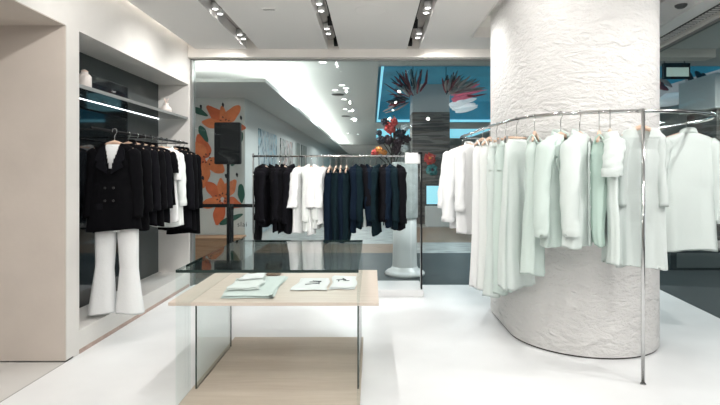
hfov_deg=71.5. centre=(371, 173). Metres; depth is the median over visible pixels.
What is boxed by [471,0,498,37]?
trim
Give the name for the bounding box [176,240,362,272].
glass table
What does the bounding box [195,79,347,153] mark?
ceiling
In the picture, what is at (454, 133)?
ceiling panel
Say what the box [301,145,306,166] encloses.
wall art
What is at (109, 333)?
baseboard
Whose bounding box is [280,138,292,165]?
wall art
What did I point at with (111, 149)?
tee
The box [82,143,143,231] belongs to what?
blazer
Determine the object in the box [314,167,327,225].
blouse
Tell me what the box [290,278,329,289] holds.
folded tee
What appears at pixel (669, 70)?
hanging sign
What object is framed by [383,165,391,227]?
jacket
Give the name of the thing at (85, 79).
ceramic jar
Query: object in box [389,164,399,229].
shirt
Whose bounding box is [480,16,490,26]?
trim
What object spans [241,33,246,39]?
recessed light
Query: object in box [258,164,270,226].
jacket
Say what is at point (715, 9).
ceiling vent
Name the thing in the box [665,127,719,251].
coat
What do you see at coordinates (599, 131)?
wooden hanger
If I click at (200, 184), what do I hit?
coat
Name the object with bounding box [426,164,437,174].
flower decoration
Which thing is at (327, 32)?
recessed light
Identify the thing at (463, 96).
sculpture
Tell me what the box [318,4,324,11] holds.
recessed light
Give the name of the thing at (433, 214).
kiosk
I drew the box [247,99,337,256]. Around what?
wall
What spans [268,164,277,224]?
coat
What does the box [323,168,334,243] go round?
dress
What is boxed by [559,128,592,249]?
coat
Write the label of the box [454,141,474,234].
jacket
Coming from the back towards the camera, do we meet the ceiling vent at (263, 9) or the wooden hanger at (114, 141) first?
the ceiling vent at (263, 9)
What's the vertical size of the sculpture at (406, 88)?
1.116 m
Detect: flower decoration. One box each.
[424,152,435,164]
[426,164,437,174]
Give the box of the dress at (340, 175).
[337,168,344,243]
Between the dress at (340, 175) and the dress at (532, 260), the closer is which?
the dress at (532, 260)
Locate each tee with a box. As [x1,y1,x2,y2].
[106,144,119,167]
[159,147,178,204]
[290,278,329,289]
[329,275,356,289]
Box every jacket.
[137,141,160,225]
[144,142,167,226]
[158,146,194,229]
[165,147,198,231]
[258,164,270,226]
[276,164,286,233]
[348,164,356,232]
[364,164,372,226]
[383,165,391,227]
[396,164,406,230]
[441,146,461,227]
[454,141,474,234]
[533,129,569,247]
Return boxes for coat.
[122,139,152,230]
[166,147,202,234]
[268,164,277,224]
[281,164,294,233]
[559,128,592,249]
[616,127,668,270]
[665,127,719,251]
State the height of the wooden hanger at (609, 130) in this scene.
0.236 m
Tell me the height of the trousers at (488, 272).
1.350 m
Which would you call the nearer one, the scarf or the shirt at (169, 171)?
the scarf
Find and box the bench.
[195,235,245,262]
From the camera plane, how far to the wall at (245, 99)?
8.58 m
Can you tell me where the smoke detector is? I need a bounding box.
[674,3,687,8]
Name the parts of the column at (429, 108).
casing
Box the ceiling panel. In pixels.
[376,129,489,137]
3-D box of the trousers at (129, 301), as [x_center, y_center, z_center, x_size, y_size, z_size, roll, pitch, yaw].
[-2.259,0.746,4.423,0.477,0.975,0.181,0,0,-4]
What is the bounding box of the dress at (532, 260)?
[520,134,544,276]
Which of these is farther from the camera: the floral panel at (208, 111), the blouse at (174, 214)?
the floral panel at (208, 111)
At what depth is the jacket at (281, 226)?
5.83 m
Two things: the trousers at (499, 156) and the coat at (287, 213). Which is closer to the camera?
the trousers at (499, 156)
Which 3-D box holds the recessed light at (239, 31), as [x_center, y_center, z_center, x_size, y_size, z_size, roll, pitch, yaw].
[-1.562,-1.674,5.911,0.072,0.062,0.072,0,0,0]
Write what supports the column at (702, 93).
on the floor
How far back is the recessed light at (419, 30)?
5.84 m
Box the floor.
[0,209,719,404]
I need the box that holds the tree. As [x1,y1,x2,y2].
[371,115,411,228]
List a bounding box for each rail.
[79,126,187,143]
[460,108,716,384]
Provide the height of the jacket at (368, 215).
0.758 m
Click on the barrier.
(231, 206)
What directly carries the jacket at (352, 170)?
hanging from the wooden hanger
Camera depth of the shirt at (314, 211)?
5.83 m
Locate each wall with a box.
[0,25,65,360]
[16,0,189,84]
[79,52,157,307]
[158,85,189,285]
[188,40,715,60]
[243,98,246,258]
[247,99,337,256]
[338,145,488,172]
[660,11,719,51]
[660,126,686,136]
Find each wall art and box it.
[258,128,276,232]
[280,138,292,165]
[296,142,299,166]
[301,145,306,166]
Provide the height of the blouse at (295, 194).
0.791 m
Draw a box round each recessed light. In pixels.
[211,2,218,9]
[216,7,223,14]
[237,29,242,35]
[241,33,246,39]
[315,0,322,4]
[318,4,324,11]
[324,23,329,29]
[325,28,330,34]
[416,28,421,34]
[423,6,429,13]
[424,1,430,8]
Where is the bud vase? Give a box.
[160,98,171,111]
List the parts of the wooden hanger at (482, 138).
shoulder arm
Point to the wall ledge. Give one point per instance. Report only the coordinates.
(158, 286)
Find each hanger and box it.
[105,128,123,144]
[474,127,488,145]
[481,124,494,145]
[497,119,506,143]
[504,116,528,142]
[531,113,539,141]
[558,111,566,138]
[596,109,600,142]
[607,109,611,131]
[622,108,651,134]
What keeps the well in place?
attached to the ceiling at (309, 85)
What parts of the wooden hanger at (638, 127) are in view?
shoulder arm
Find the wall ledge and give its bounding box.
[79,272,188,348]
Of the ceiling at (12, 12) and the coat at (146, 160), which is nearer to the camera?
the ceiling at (12, 12)
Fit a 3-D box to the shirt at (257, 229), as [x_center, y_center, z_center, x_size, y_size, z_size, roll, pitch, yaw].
[-1.367,0.338,6.019,0.128,0.927,0.446,0,0,-10]
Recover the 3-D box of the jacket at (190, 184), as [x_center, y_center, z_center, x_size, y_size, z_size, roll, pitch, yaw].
[-2.300,0.161,5.838,0.481,0.982,0.145,0,0,6]
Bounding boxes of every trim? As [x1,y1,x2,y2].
[190,59,490,60]
[190,60,194,285]
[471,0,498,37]
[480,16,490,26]
[660,0,719,36]
[660,18,719,51]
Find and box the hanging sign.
[662,61,689,78]
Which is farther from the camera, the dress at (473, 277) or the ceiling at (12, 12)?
the dress at (473, 277)
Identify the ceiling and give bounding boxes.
[0,0,64,24]
[127,0,719,48]
[195,48,719,144]
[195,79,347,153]
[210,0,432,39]
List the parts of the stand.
panel, panel, plate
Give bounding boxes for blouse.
[164,148,181,222]
[287,167,303,232]
[304,167,315,235]
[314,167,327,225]
[437,149,452,207]
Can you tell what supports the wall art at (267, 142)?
attached to the wall at (257, 117)
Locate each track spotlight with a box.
[327,14,332,25]
[413,17,417,28]
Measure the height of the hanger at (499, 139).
0.217 m
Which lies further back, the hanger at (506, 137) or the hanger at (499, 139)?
the hanger at (499, 139)
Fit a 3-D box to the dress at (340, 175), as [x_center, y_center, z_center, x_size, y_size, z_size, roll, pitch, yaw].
[-0.376,0.368,6.020,0.139,0.891,0.393,0,0,-3]
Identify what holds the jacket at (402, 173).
hanging from the wooden hanger
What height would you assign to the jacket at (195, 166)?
1.012 m
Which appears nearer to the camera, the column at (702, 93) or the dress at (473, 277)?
the dress at (473, 277)
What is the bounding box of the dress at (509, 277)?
[497,139,535,290]
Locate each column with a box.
[410,84,449,223]
[491,0,659,359]
[679,73,719,239]
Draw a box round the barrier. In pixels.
[203,204,254,269]
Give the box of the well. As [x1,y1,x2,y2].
[375,66,719,122]
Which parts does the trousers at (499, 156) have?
trouser leg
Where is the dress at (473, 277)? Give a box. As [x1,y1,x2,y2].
[469,140,489,288]
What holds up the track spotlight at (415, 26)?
attached to the track
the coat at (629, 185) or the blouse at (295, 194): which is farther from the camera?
the blouse at (295, 194)
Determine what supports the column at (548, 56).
on the floor
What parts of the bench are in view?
panel, leg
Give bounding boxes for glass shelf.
[79,84,187,119]
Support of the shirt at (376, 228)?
hanging from the wooden hanger
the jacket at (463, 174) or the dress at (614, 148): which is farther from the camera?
the jacket at (463, 174)
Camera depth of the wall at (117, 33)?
4.89 m
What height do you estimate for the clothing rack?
1.709 m
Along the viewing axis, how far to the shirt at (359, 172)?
5.82 m
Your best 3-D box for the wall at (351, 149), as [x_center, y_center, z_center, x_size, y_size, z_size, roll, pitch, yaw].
[3.500,-0.550,32.100,17.000,4.000,0.200,0,0,0]
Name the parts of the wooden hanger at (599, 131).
shoulder arm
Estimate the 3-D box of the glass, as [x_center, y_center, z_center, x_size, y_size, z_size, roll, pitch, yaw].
[-0.826,0.794,4.193,0.135,0.105,0.135,0,0,0]
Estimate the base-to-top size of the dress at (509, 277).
1.194 m
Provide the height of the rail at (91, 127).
0.023 m
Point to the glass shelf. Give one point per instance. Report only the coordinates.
(86, 93)
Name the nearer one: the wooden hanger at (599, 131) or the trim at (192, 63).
the wooden hanger at (599, 131)
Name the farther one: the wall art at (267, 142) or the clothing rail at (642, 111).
the wall art at (267, 142)
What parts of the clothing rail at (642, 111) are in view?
rail, post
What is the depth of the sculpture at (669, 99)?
10.85 m
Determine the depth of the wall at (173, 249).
6.44 m
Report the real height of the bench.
0.420 m
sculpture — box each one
[383,69,427,112]
[442,71,484,112]
[660,78,678,106]
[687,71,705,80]
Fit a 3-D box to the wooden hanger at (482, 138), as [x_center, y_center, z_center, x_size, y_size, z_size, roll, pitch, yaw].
[1.091,-0.367,4.929,0.271,0.196,0.034,0,0,-37]
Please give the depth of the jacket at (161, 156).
5.00 m
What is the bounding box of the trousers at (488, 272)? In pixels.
[482,142,499,297]
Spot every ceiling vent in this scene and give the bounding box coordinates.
[261,8,276,10]
[660,3,719,42]
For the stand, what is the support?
on the floor
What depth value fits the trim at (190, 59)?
6.50 m
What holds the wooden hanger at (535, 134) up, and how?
hanging from the clothing rail at (642, 111)
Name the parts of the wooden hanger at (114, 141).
shoulder arm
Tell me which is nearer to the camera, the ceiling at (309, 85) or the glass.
the glass
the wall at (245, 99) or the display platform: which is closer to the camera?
the display platform
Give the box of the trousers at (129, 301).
[87,229,144,315]
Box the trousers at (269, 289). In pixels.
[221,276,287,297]
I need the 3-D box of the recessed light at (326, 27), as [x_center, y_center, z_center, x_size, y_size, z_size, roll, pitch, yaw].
[-0.512,-1.674,5.668,0.072,0.062,0.072,0,0,0]
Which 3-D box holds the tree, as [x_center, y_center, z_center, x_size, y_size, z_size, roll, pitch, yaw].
[0.505,-0.049,13.172,1.065,3.001,0.350,0,0,0]
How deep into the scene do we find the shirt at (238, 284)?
3.62 m
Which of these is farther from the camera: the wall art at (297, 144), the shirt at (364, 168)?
the wall art at (297, 144)
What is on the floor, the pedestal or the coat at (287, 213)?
the pedestal
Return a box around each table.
[168,270,378,388]
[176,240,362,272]
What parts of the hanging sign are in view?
sign panel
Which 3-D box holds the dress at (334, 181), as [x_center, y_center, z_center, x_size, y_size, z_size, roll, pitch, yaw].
[-0.440,0.361,6.016,0.153,0.881,0.397,0,0,2]
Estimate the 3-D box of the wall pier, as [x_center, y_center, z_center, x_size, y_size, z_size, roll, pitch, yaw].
[-2.580,0.150,3.945,0.440,2.600,0.170,0,0,0]
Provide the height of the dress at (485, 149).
1.396 m
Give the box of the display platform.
[178,337,362,404]
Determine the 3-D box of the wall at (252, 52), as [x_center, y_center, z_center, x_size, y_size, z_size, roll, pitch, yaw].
[1.020,-1.732,6.510,6.760,0.475,0.220,0,0,0]
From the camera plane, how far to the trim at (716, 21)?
5.54 m
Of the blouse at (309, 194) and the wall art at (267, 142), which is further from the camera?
the wall art at (267, 142)
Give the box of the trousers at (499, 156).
[493,141,512,295]
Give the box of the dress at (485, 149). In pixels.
[477,139,496,290]
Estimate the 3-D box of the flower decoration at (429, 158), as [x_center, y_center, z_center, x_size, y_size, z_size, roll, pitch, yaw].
[1.659,-0.441,14.289,0.360,0.375,0.371,0,0,0]
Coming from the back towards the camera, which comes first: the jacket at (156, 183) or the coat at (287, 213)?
the coat at (287, 213)
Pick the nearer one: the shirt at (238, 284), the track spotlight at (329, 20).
the shirt at (238, 284)
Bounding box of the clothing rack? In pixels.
[252,152,423,296]
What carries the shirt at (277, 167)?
hanging from the wooden hanger
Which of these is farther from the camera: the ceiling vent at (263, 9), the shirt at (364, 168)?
the shirt at (364, 168)
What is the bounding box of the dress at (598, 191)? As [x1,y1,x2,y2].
[590,133,606,247]
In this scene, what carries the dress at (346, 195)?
hanging from the wooden hanger
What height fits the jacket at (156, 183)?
0.842 m
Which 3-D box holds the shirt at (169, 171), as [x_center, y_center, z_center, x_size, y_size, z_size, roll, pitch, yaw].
[-2.300,0.091,5.198,0.482,0.842,0.147,0,0,6]
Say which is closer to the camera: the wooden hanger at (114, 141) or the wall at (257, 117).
the wooden hanger at (114, 141)
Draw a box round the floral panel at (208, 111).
[195,98,246,255]
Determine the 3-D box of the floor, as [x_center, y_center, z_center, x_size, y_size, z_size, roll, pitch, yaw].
[3.400,1.510,14.750,17.200,0.120,34.500,0,0,0]
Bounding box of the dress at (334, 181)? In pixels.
[331,168,338,242]
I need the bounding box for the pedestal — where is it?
[385,162,424,277]
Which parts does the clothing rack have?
post, rail, post, post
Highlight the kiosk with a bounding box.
[425,184,448,225]
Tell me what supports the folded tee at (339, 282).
on the table at (209, 292)
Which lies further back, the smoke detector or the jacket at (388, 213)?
the jacket at (388, 213)
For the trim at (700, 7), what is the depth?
4.97 m
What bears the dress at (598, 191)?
hanging from the wooden hanger at (599, 131)
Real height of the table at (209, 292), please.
0.572 m
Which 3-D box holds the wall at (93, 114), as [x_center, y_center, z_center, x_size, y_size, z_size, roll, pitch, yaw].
[-2.773,0.055,5.235,0.054,2.410,2.410,0,0,0]
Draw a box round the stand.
[214,122,241,269]
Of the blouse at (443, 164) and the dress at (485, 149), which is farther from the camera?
the blouse at (443, 164)
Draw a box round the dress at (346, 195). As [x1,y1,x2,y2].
[342,167,351,239]
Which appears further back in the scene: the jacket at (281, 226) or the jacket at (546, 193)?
the jacket at (281, 226)
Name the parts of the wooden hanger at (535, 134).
shoulder arm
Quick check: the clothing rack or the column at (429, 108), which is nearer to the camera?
the clothing rack
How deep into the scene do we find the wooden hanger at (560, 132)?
3.67 m
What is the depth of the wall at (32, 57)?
3.85 m
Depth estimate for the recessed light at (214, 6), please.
4.96 m
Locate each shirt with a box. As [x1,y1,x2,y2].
[150,145,186,227]
[151,143,172,222]
[226,279,265,289]
[253,164,262,239]
[272,164,279,232]
[301,164,309,231]
[311,164,322,228]
[356,164,363,229]
[360,164,370,208]
[368,164,381,236]
[378,164,386,222]
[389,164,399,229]
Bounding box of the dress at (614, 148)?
[600,131,625,266]
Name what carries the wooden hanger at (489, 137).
hanging from the clothing rail at (642, 111)
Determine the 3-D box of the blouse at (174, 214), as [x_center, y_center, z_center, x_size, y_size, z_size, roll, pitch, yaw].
[-2.300,0.121,5.459,0.456,0.823,0.149,0,0,6]
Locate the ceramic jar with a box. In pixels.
[79,69,91,87]
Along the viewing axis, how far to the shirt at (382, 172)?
5.84 m
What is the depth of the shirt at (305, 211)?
5.83 m
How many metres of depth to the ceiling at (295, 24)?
5.35 m
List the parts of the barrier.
post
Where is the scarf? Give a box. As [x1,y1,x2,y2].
[237,273,266,279]
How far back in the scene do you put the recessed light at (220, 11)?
5.12 m
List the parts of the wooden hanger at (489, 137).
shoulder arm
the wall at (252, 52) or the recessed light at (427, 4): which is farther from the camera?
the wall at (252, 52)
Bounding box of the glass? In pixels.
[265,262,281,275]
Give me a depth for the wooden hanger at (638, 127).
3.51 m
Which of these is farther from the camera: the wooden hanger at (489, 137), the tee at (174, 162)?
the tee at (174, 162)
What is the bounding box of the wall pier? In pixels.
[9,25,78,361]
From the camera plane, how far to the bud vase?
6.04 m
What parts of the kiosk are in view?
screen frame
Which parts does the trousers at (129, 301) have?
trouser leg, trouser leg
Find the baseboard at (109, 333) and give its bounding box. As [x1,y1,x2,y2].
[79,284,188,353]
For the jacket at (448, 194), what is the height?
0.943 m
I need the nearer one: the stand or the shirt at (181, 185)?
the shirt at (181, 185)

